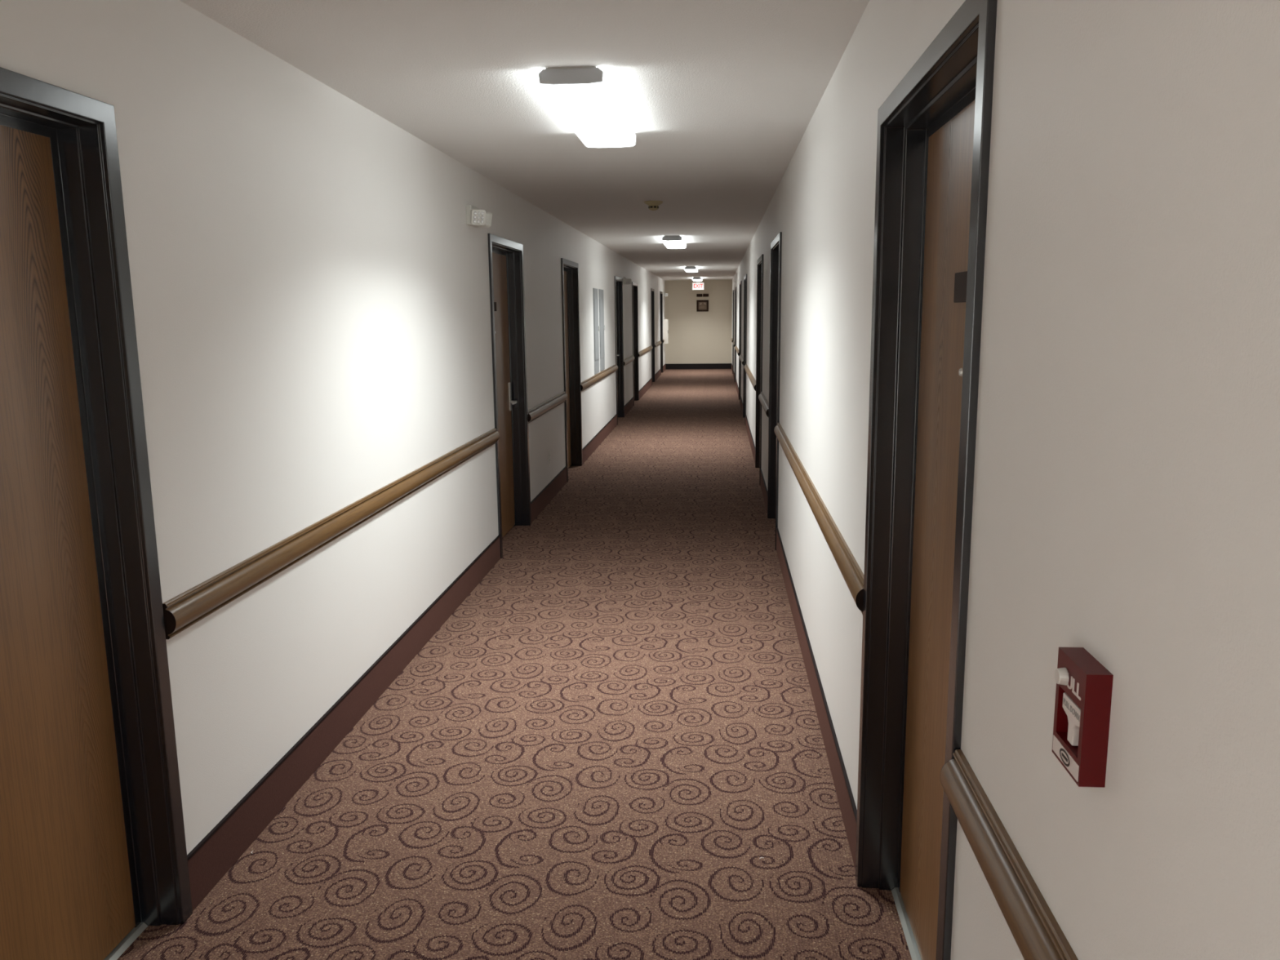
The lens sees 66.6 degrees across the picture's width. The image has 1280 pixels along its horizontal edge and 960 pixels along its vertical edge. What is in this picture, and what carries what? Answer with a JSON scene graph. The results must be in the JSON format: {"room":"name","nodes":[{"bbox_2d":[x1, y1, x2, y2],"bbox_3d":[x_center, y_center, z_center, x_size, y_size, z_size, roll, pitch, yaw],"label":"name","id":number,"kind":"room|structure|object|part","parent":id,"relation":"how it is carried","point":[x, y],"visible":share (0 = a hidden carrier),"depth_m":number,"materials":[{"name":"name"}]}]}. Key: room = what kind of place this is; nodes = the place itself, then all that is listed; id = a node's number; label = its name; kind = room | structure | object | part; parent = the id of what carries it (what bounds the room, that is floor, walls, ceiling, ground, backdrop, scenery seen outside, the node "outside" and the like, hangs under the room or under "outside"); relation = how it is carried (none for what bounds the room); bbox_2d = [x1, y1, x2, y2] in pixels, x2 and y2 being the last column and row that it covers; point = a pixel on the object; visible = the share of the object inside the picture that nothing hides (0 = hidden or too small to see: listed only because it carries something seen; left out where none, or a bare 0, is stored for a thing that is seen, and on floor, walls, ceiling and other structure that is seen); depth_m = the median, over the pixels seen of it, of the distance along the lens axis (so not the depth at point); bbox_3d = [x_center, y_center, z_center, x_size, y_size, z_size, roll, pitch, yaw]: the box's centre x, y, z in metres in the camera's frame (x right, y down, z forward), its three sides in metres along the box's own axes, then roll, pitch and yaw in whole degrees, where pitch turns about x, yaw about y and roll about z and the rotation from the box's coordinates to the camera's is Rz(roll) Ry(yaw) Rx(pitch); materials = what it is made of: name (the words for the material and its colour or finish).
{"room":"apartment building corridor","nodes":[
{"label":"apartment building corridor","id":0,"kind":"room"},
{"bbox_2d":[0,0,665,854],"bbox_3d":[-0.716,-1.270,9.940,0.120,2.540,35.090,0,10,4],"label":"wall","id":1,"kind":"structure","parent":0,"point":[309,277],"depth_m":3.26,"materials":[{"name":"paint"}]},
{"bbox_2d":[0,66,192,959],"bbox_3d":[-1.353,0.236,1.988,0.164,2.100,1.015,0,10,4],"label":"door","id":2,"kind":"structure","parent":1,"relation":"in","point":[93,851],"depth_m":2.30,"materials":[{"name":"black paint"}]},
{"bbox_2d":[162,427,499,639],"bbox_3d":[-1.076,0.040,4.429,0.034,0.096,3.852,0,10,4],"label":"handrail","id":3,"kind":"object","parent":1,"relation":"attached to","point":[180,612],"visible":0.98,"depth_m":3.29,"materials":[{"name":"brown wood"}]},
{"bbox_2d":[186,364,665,911],"bbox_3d":[-0.641,-0.196,10.121,0.012,0.160,34.850,0,10,4],"label":"baseboard","id":4,"kind":"structure","parent":1,"relation":"attached to","point":[208,862],"depth_m":3.61,"materials":[{"name":"red carpet"}]},
{"bbox_2d":[465,204,492,227],"bbox_3d":[-0.934,-1.537,5.679,0.112,0.111,0.261,0,10,4],"label":"emergency light","id":5,"kind":"object","parent":1,"relation":"attached to","point":[476,217],"visible":1,"depth_m":5.58,"materials":[{"name":"white plastic"}]},
{"bbox_2d":[487,233,531,558],"bbox_3d":[-0.966,-0.604,6.813,0.154,2.100,1.060,0,10,4],"label":"door","id":6,"kind":"structure","parent":1,"relation":"in","point":[505,256],"depth_m":7.15,"materials":[{"name":"black paint"}]},
{"bbox_3d":[-0.964,-0.618,7.221,0.008,0.210,0.038,0,10,4],"label":"escutcheon plate","id":7,"kind":"part","parent":6,"relation":"part of","materials":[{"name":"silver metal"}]},
{"bbox_3d":[-0.941,-0.570,7.175,0.046,0.022,0.127,0,10,4],"label":"lever","id":8,"kind":"part","parent":6,"relation":"part of","materials":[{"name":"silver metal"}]},
{"bbox_2d":[528,391,567,423],"bbox_3d":[-0.772,-0.630,8.282,0.034,0.096,1.837,0,10,4],"label":"handrail","id":9,"kind":"object","parent":1,"relation":"attached to","point":[535,412],"visible":1,"depth_m":8.10,"materials":[{"name":"brown wood"}]},
{"bbox_2d":[547,450,550,464],"bbox_3d":[-0.780,-0.191,8.346,0.007,0.115,0.070,0,10,4],"label":"wall outlet","id":10,"kind":"object","parent":1,"relation":"attached to","point":[548,458],"visible":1,"depth_m":8.33,"materials":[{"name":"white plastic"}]},
{"bbox_2d":[560,257,582,482],"bbox_3d":[-0.740,-1.102,9.679,0.154,2.100,1.055,0,10,4],"label":"door","id":11,"kind":"structure","parent":1,"relation":"in","point":[570,269],"depth_m":10.08,"materials":[{"name":"black paint"}]},
{"bbox_2d":[592,288,599,374],"bbox_3d":[-0.512,-1.771,11.593,0.027,1.000,0.440,0,10,4],"label":"electrical panel","id":12,"kind":"object","parent":1,"relation":"attached to","point":[595,292],"visible":1,"depth_m":11.54,"materials":[{"name":"grey metal"}]},
{"bbox_3d":[-0.516,-1.791,11.590,0.005,0.720,0.380,0,10,4],"label":"panel door","id":13,"kind":"part","parent":12,"relation":"part of","materials":[{"name":"grey metal"}]},
{"bbox_2d":[581,364,617,391],"bbox_3d":[-0.474,-1.286,12.049,0.034,0.096,3.687,0,10,4],"label":"handrail","id":14,"kind":"object","parent":1,"relation":"attached to","point":[597,377],"visible":1,"depth_m":11.61,"materials":[{"name":"brown wood"}]},
{"bbox_2d":[598,288,604,371],"bbox_3d":[-0.468,-1.869,12.153,0.027,1.000,0.460,0,10,4],"label":"electrical panel","id":15,"kind":"object","parent":1,"relation":"attached to","point":[602,325],"visible":1,"depth_m":12.11,"materials":[{"name":"grey metal"}]},
{"bbox_3d":[-0.472,-1.888,12.150,0.005,0.720,0.400,0,10,4],"label":"panel door","id":16,"kind":"part","parent":15,"relation":"part of","materials":[{"name":"grey metal"}]},
{"bbox_2d":[614,275,624,424],"bbox_3d":[-0.369,-1.918,14.366,0.154,2.100,1.080,0,10,4],"label":"door","id":17,"kind":"structure","parent":1,"relation":"in","point":[619,324],"depth_m":14.81,"materials":[{"name":"black paint"}]},
{"bbox_2d":[623,276,631,284],"bbox_3d":[-0.193,-3.080,15.064,0.112,0.111,0.261,0,10,4],"label":"emergency light","id":18,"kind":"object","parent":1,"relation":"attached to","point":[626,281],"visible":1,"depth_m":14.97,"materials":[{"name":"white plastic"}]},
{"bbox_2d":[623,355,634,366],"bbox_3d":[-0.177,-1.938,15.798,0.034,0.096,1.752,0,10,4],"label":"handrail","id":19,"kind":"object","parent":1,"relation":"attached to","point":[631,358],"visible":1,"depth_m":15.68,"materials":[{"name":"brown wood"}]},
{"bbox_2d":[631,281,639,405],"bbox_3d":[-0.148,-2.405,17.166,0.154,2.100,1.080,0,10,4],"label":"door","id":20,"kind":"structure","parent":1,"relation":"in","point":[634,286],"depth_m":17.59,"materials":[{"name":"black paint"}]},
{"bbox_2d":[638,345,653,357],"bbox_3d":[0.119,-2.592,19.555,0.034,0.096,3.702,0,10,4],"label":"handrail","id":21,"kind":"object","parent":1,"relation":"attached to","point":[644,351],"visible":1,"depth_m":19.22,"materials":[{"name":"brown wood"}]},
{"bbox_2d":[650,288,654,382],"bbox_3d":[0.221,-3.217,21.831,0.154,2.100,0.980,0,10,4],"label":"door","id":22,"kind":"structure","parent":1,"relation":"in","point":[652,291],"depth_m":22.19,"materials":[{"name":"black paint"}]},
{"bbox_2d":[654,340,661,347],"bbox_3d":[0.434,-3.284,23.533,0.034,0.096,2.402,0,10,4],"label":"handrail","id":23,"kind":"object","parent":1,"relation":"attached to","point":[658,343],"visible":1,"depth_m":23.37,"materials":[{"name":"brown wood"}]},
{"bbox_2d":[659,291,662,374],"bbox_3d":[0.487,-3.802,25.195,0.154,2.100,1.030,0,10,4],"label":"door","id":24,"kind":"structure","parent":1,"relation":"in","point":[660,292],"depth_m":25.58,"materials":[{"name":"black paint"}]},
{"bbox_2d":[663,319,668,343],"bbox_3d":[0.706,-4.021,26.357,0.128,0.650,0.380,0,10,4],"label":"upper cabinet","id":25,"kind":"object","parent":1,"relation":"attached to","point":[665,321],"visible":1,"depth_m":26.18,"materials":[{"name":"beige"}]},
{"bbox_3d":[0.753,-4.021,26.353,0.013,0.640,0.370,0,10,4],"label":"cabinet door","id":26,"kind":"part","parent":25,"relation":"part of","materials":[{"name":"beige"}]},
{"bbox_2d":[116,368,911,959],"bbox_3d":[0.279,-0.065,10.071,2.170,0.100,34.890,0,10,4],"label":"floor","id":27,"kind":"structure","parent":0,"point":[598,753],"depth_m":3.42,"materials":[{"name":"carpet"}]},
{"bbox_2d":[179,0,869,280],"bbox_3d":[0.252,-2.567,9.638,2.090,0.100,35.090,0,10,4],"label":"ceiling","id":28,"kind":"structure","parent":0,"point":[718,98],"depth_m":3.62,"materials":[{"name":"paint"}]},
{"bbox_2d":[535,66,635,147],"bbox_3d":[-0.190,-1.499,3.984,0.244,0.066,1.270,0,10,4],"label":"ceiling light","id":29,"kind":"object","parent":28,"relation":"attached to","point":[586,98],"visible":1,"depth_m":3.66,"materials":[{"name":"white plastic"}]},
{"bbox_2d":[644,200,662,210],"bbox_3d":[0.104,-2.114,7.514,0.148,0.066,0.148,0,10,4],"label":"smoke detector","id":30,"kind":"object","parent":28,"relation":"attached to","point":[653,205],"visible":1,"depth_m":7.48,"materials":[{"name":"beige plastic"}]},
{"bbox_2d":[661,235,686,248],"bbox_3d":[0.407,-2.812,11.528,0.244,0.066,1.270,0,10,4],"label":"ceiling light","id":31,"kind":"object","parent":28,"relation":"attached to","point":[676,242],"visible":1,"depth_m":11.02,"materials":[{"name":"white plastic"}]},
{"bbox_2d":[684,266,697,272],"bbox_3d":[1.004,-4.128,19.091,0.244,0.066,1.270,0,10,4],"label":"ceiling light","id":32,"kind":"object","parent":28,"relation":"attached to","point":[687,268],"visible":1,"depth_m":18.48,"materials":[{"name":"white plastic"}]},
{"bbox_2d":[692,276,702,281],"bbox_3d":[1.474,-5.162,25.033,0.244,0.066,1.270,0,10,4],"label":"ceiling light","id":33,"kind":"object","parent":28,"relation":"attached to","point":[694,278],"visible":1,"depth_m":24.41,"materials":[{"name":"white plastic"}]},
{"bbox_2d":[692,280,703,289],"bbox_3d":[1.547,-5.200,25.892,0.310,0.285,0.049,0,10,4],"label":"exit sign","id":34,"kind":"object","parent":28,"relation":"hanging from","point":[697,285],"visible":0.98,"depth_m":25.88,"materials":[{"name":"white plastic"}]},
{"bbox_2d":[664,279,732,369],"bbox_3d":[1.623,-4.304,27.029,1.850,2.440,0.120,0,10,4],"label":"wall","id":35,"kind":"structure","parent":0,"point":[694,336],"depth_m":26.96,"materials":[{"name":"paint"}]},
{"bbox_2d":[665,363,731,369],"bbox_3d":[1.630,-3.168,27.160,1.830,0.155,0.014,0,10,4],"label":"baseboard","id":36,"kind":"structure","parent":35,"relation":"attached to","point":[691,366],"depth_m":27.15,"materials":[{"name":"black wood"}]},
{"bbox_2d":[696,300,708,311],"bbox_3d":[1.727,-4.805,26.863,0.326,0.310,0.021,0,10,4],"label":"framed sign","id":37,"kind":"object","parent":35,"relation":"attached to","point":[701,305],"visible":1,"depth_m":26.86,"materials":[{"name":"brown wood"}]},
{"bbox_3d":[1.727,-4.805,26.867,0.226,0.210,0.010,0,10,4],"label":"sign panel","id":38,"kind":"part","parent":37,"relation":"part of","materials":[{"name":"brown"}]},
{"bbox_2d":[731,0,1279,959],"bbox_3d":[1.248,-1.264,9.786,0.120,2.540,35.090,0,10,4],"label":"wall","id":39,"kind":"structure","parent":0,"point":[1126,507],"depth_m":1.05,"materials":[{"name":"paint"}]},
{"bbox_2d":[732,289,733,373],"bbox_3d":[2.405,-3.684,24.392,0.154,2.100,1.050,0,10,4],"label":"door","id":40,"kind":"structure","parent":39,"relation":"in","point":[733,290],"depth_m":23.99,"materials":[{"name":"black paint"}]},
{"bbox_2d":[734,286,736,382],"bbox_3d":[2.168,-3.162,21.397,0.154,2.100,1.050,0,10,4],"label":"door","id":41,"kind":"structure","parent":39,"relation":"in","point":[735,286],"depth_m":21.70,"materials":[{"name":"black paint"}]},
{"bbox_2d":[734,345,738,355],"bbox_3d":[1.923,-2.568,19.305,0.034,0.096,3.282,0,10,4],"label":"handrail","id":42,"kind":"object","parent":39,"relation":"attached to","point":[735,346],"visible":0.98,"depth_m":18.88,"materials":[{"name":"brown wood"}]},
{"bbox_2d":[738,280,742,404],"bbox_3d":[1.830,-2.419,17.124,0.154,2.100,1.050,0,10,4],"label":"door","id":43,"kind":"structure","parent":39,"relation":"in","point":[740,282],"depth_m":17.50,"materials":[{"name":"black paint"}]},
{"bbox_2d":[739,354,743,365],"bbox_3d":[1.637,-1.938,15.685,0.034,0.096,1.952,0,10,4],"label":"handrail","id":44,"kind":"object","parent":39,"relation":"attached to","point":[741,357],"visible":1,"depth_m":15.36,"materials":[{"name":"brown wood"}]},
{"bbox_2d":[742,274,746,425],"bbox_3d":[1.595,-1.900,14.143,0.154,2.100,1.080,0,10,4],"label":"door","id":45,"kind":"structure","parent":39,"relation":"in","point":[745,276],"depth_m":14.53,"materials":[{"name":"black paint"}]},
{"bbox_2d":[744,363,755,391],"bbox_3d":[1.331,-1.266,11.820,0.034,0.096,3.722,0,10,4],"label":"handrail","id":46,"kind":"object","parent":39,"relation":"attached to","point":[748,371],"visible":1,"depth_m":11.29,"materials":[{"name":"brown wood"}]},
{"bbox_2d":[755,253,763,484],"bbox_3d":[1.220,-1.076,9.409,0.154,2.100,1.080,0,10,4],"label":"door","id":47,"kind":"structure","parent":39,"relation":"in","point":[760,261],"depth_m":9.81,"materials":[{"name":"black paint"}]},
{"bbox_2d":[758,391,768,417],"bbox_3d":[1.047,-0.640,8.226,0.034,0.096,1.402,0,10,4],"label":"handrail","id":48,"kind":"object","parent":39,"relation":"attached to","point":[763,401],"visible":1,"depth_m":8.06,"materials":[{"name":"brown wood"}]},
{"bbox_2d":[767,231,782,550],"bbox_3d":[1.026,-0.649,6.953,0.154,2.100,1.080,0,10,4],"label":"door","id":49,"kind":"structure","parent":39,"relation":"in","point":[776,244],"depth_m":7.37,"materials":[{"name":"black paint"}]},
{"bbox_2d":[731,363,857,869],"bbox_3d":[1.195,-0.190,9.977,0.012,0.160,34.850,0,10,4],"label":"baseboard","id":50,"kind":"structure","parent":39,"relation":"attached to","point":[847,806],"depth_m":3.81,"materials":[{"name":"red carpet"}]},
{"bbox_2d":[773,422,864,614],"bbox_3d":[0.758,-0.003,4.564,0.034,0.096,3.867,0,10,4],"label":"handrail","id":51,"kind":"object","parent":39,"relation":"attached to","point":[851,572],"visible":0.86,"depth_m":3.43,"materials":[{"name":"brown wood"}]},
{"bbox_2d":[855,0,997,959],"bbox_3d":[0.649,0.193,2.113,0.164,2.100,1.015,0,10,4],"label":"door","id":52,"kind":"structure","parent":39,"relation":"in","point":[934,128],"depth_m":2.39,"materials":[{"name":"brown wood"}]},
{"bbox_2d":[939,749,1078,959],"bbox_3d":[0.408,0.766,0.143,0.034,0.096,3.084,0,10,4],"label":"handrail","id":53,"kind":"object","parent":39,"relation":"attached to","point":[1037,935],"visible":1,"depth_m":1.33,"materials":[{"name":"brown wood"}]},
{"bbox_2d":[1052,647,1113,787],"bbox_3d":[0.481,0.259,1.071,0.038,0.126,0.085,0,10,4],"label":"alarm pull station","id":54,"kind":"object","parent":39,"relation":"attached to","point":[1084,686],"visible":1,"depth_m":1.04,"materials":[{"name":"red plastic"}]},
{"bbox_3d":[0.480,0.268,1.073,0.012,0.048,0.058,0,10,4],"label":"pull handle","id":55,"kind":"part","parent":54,"relation":"part of","materials":[{"name":"beige plastic"}]}
]}

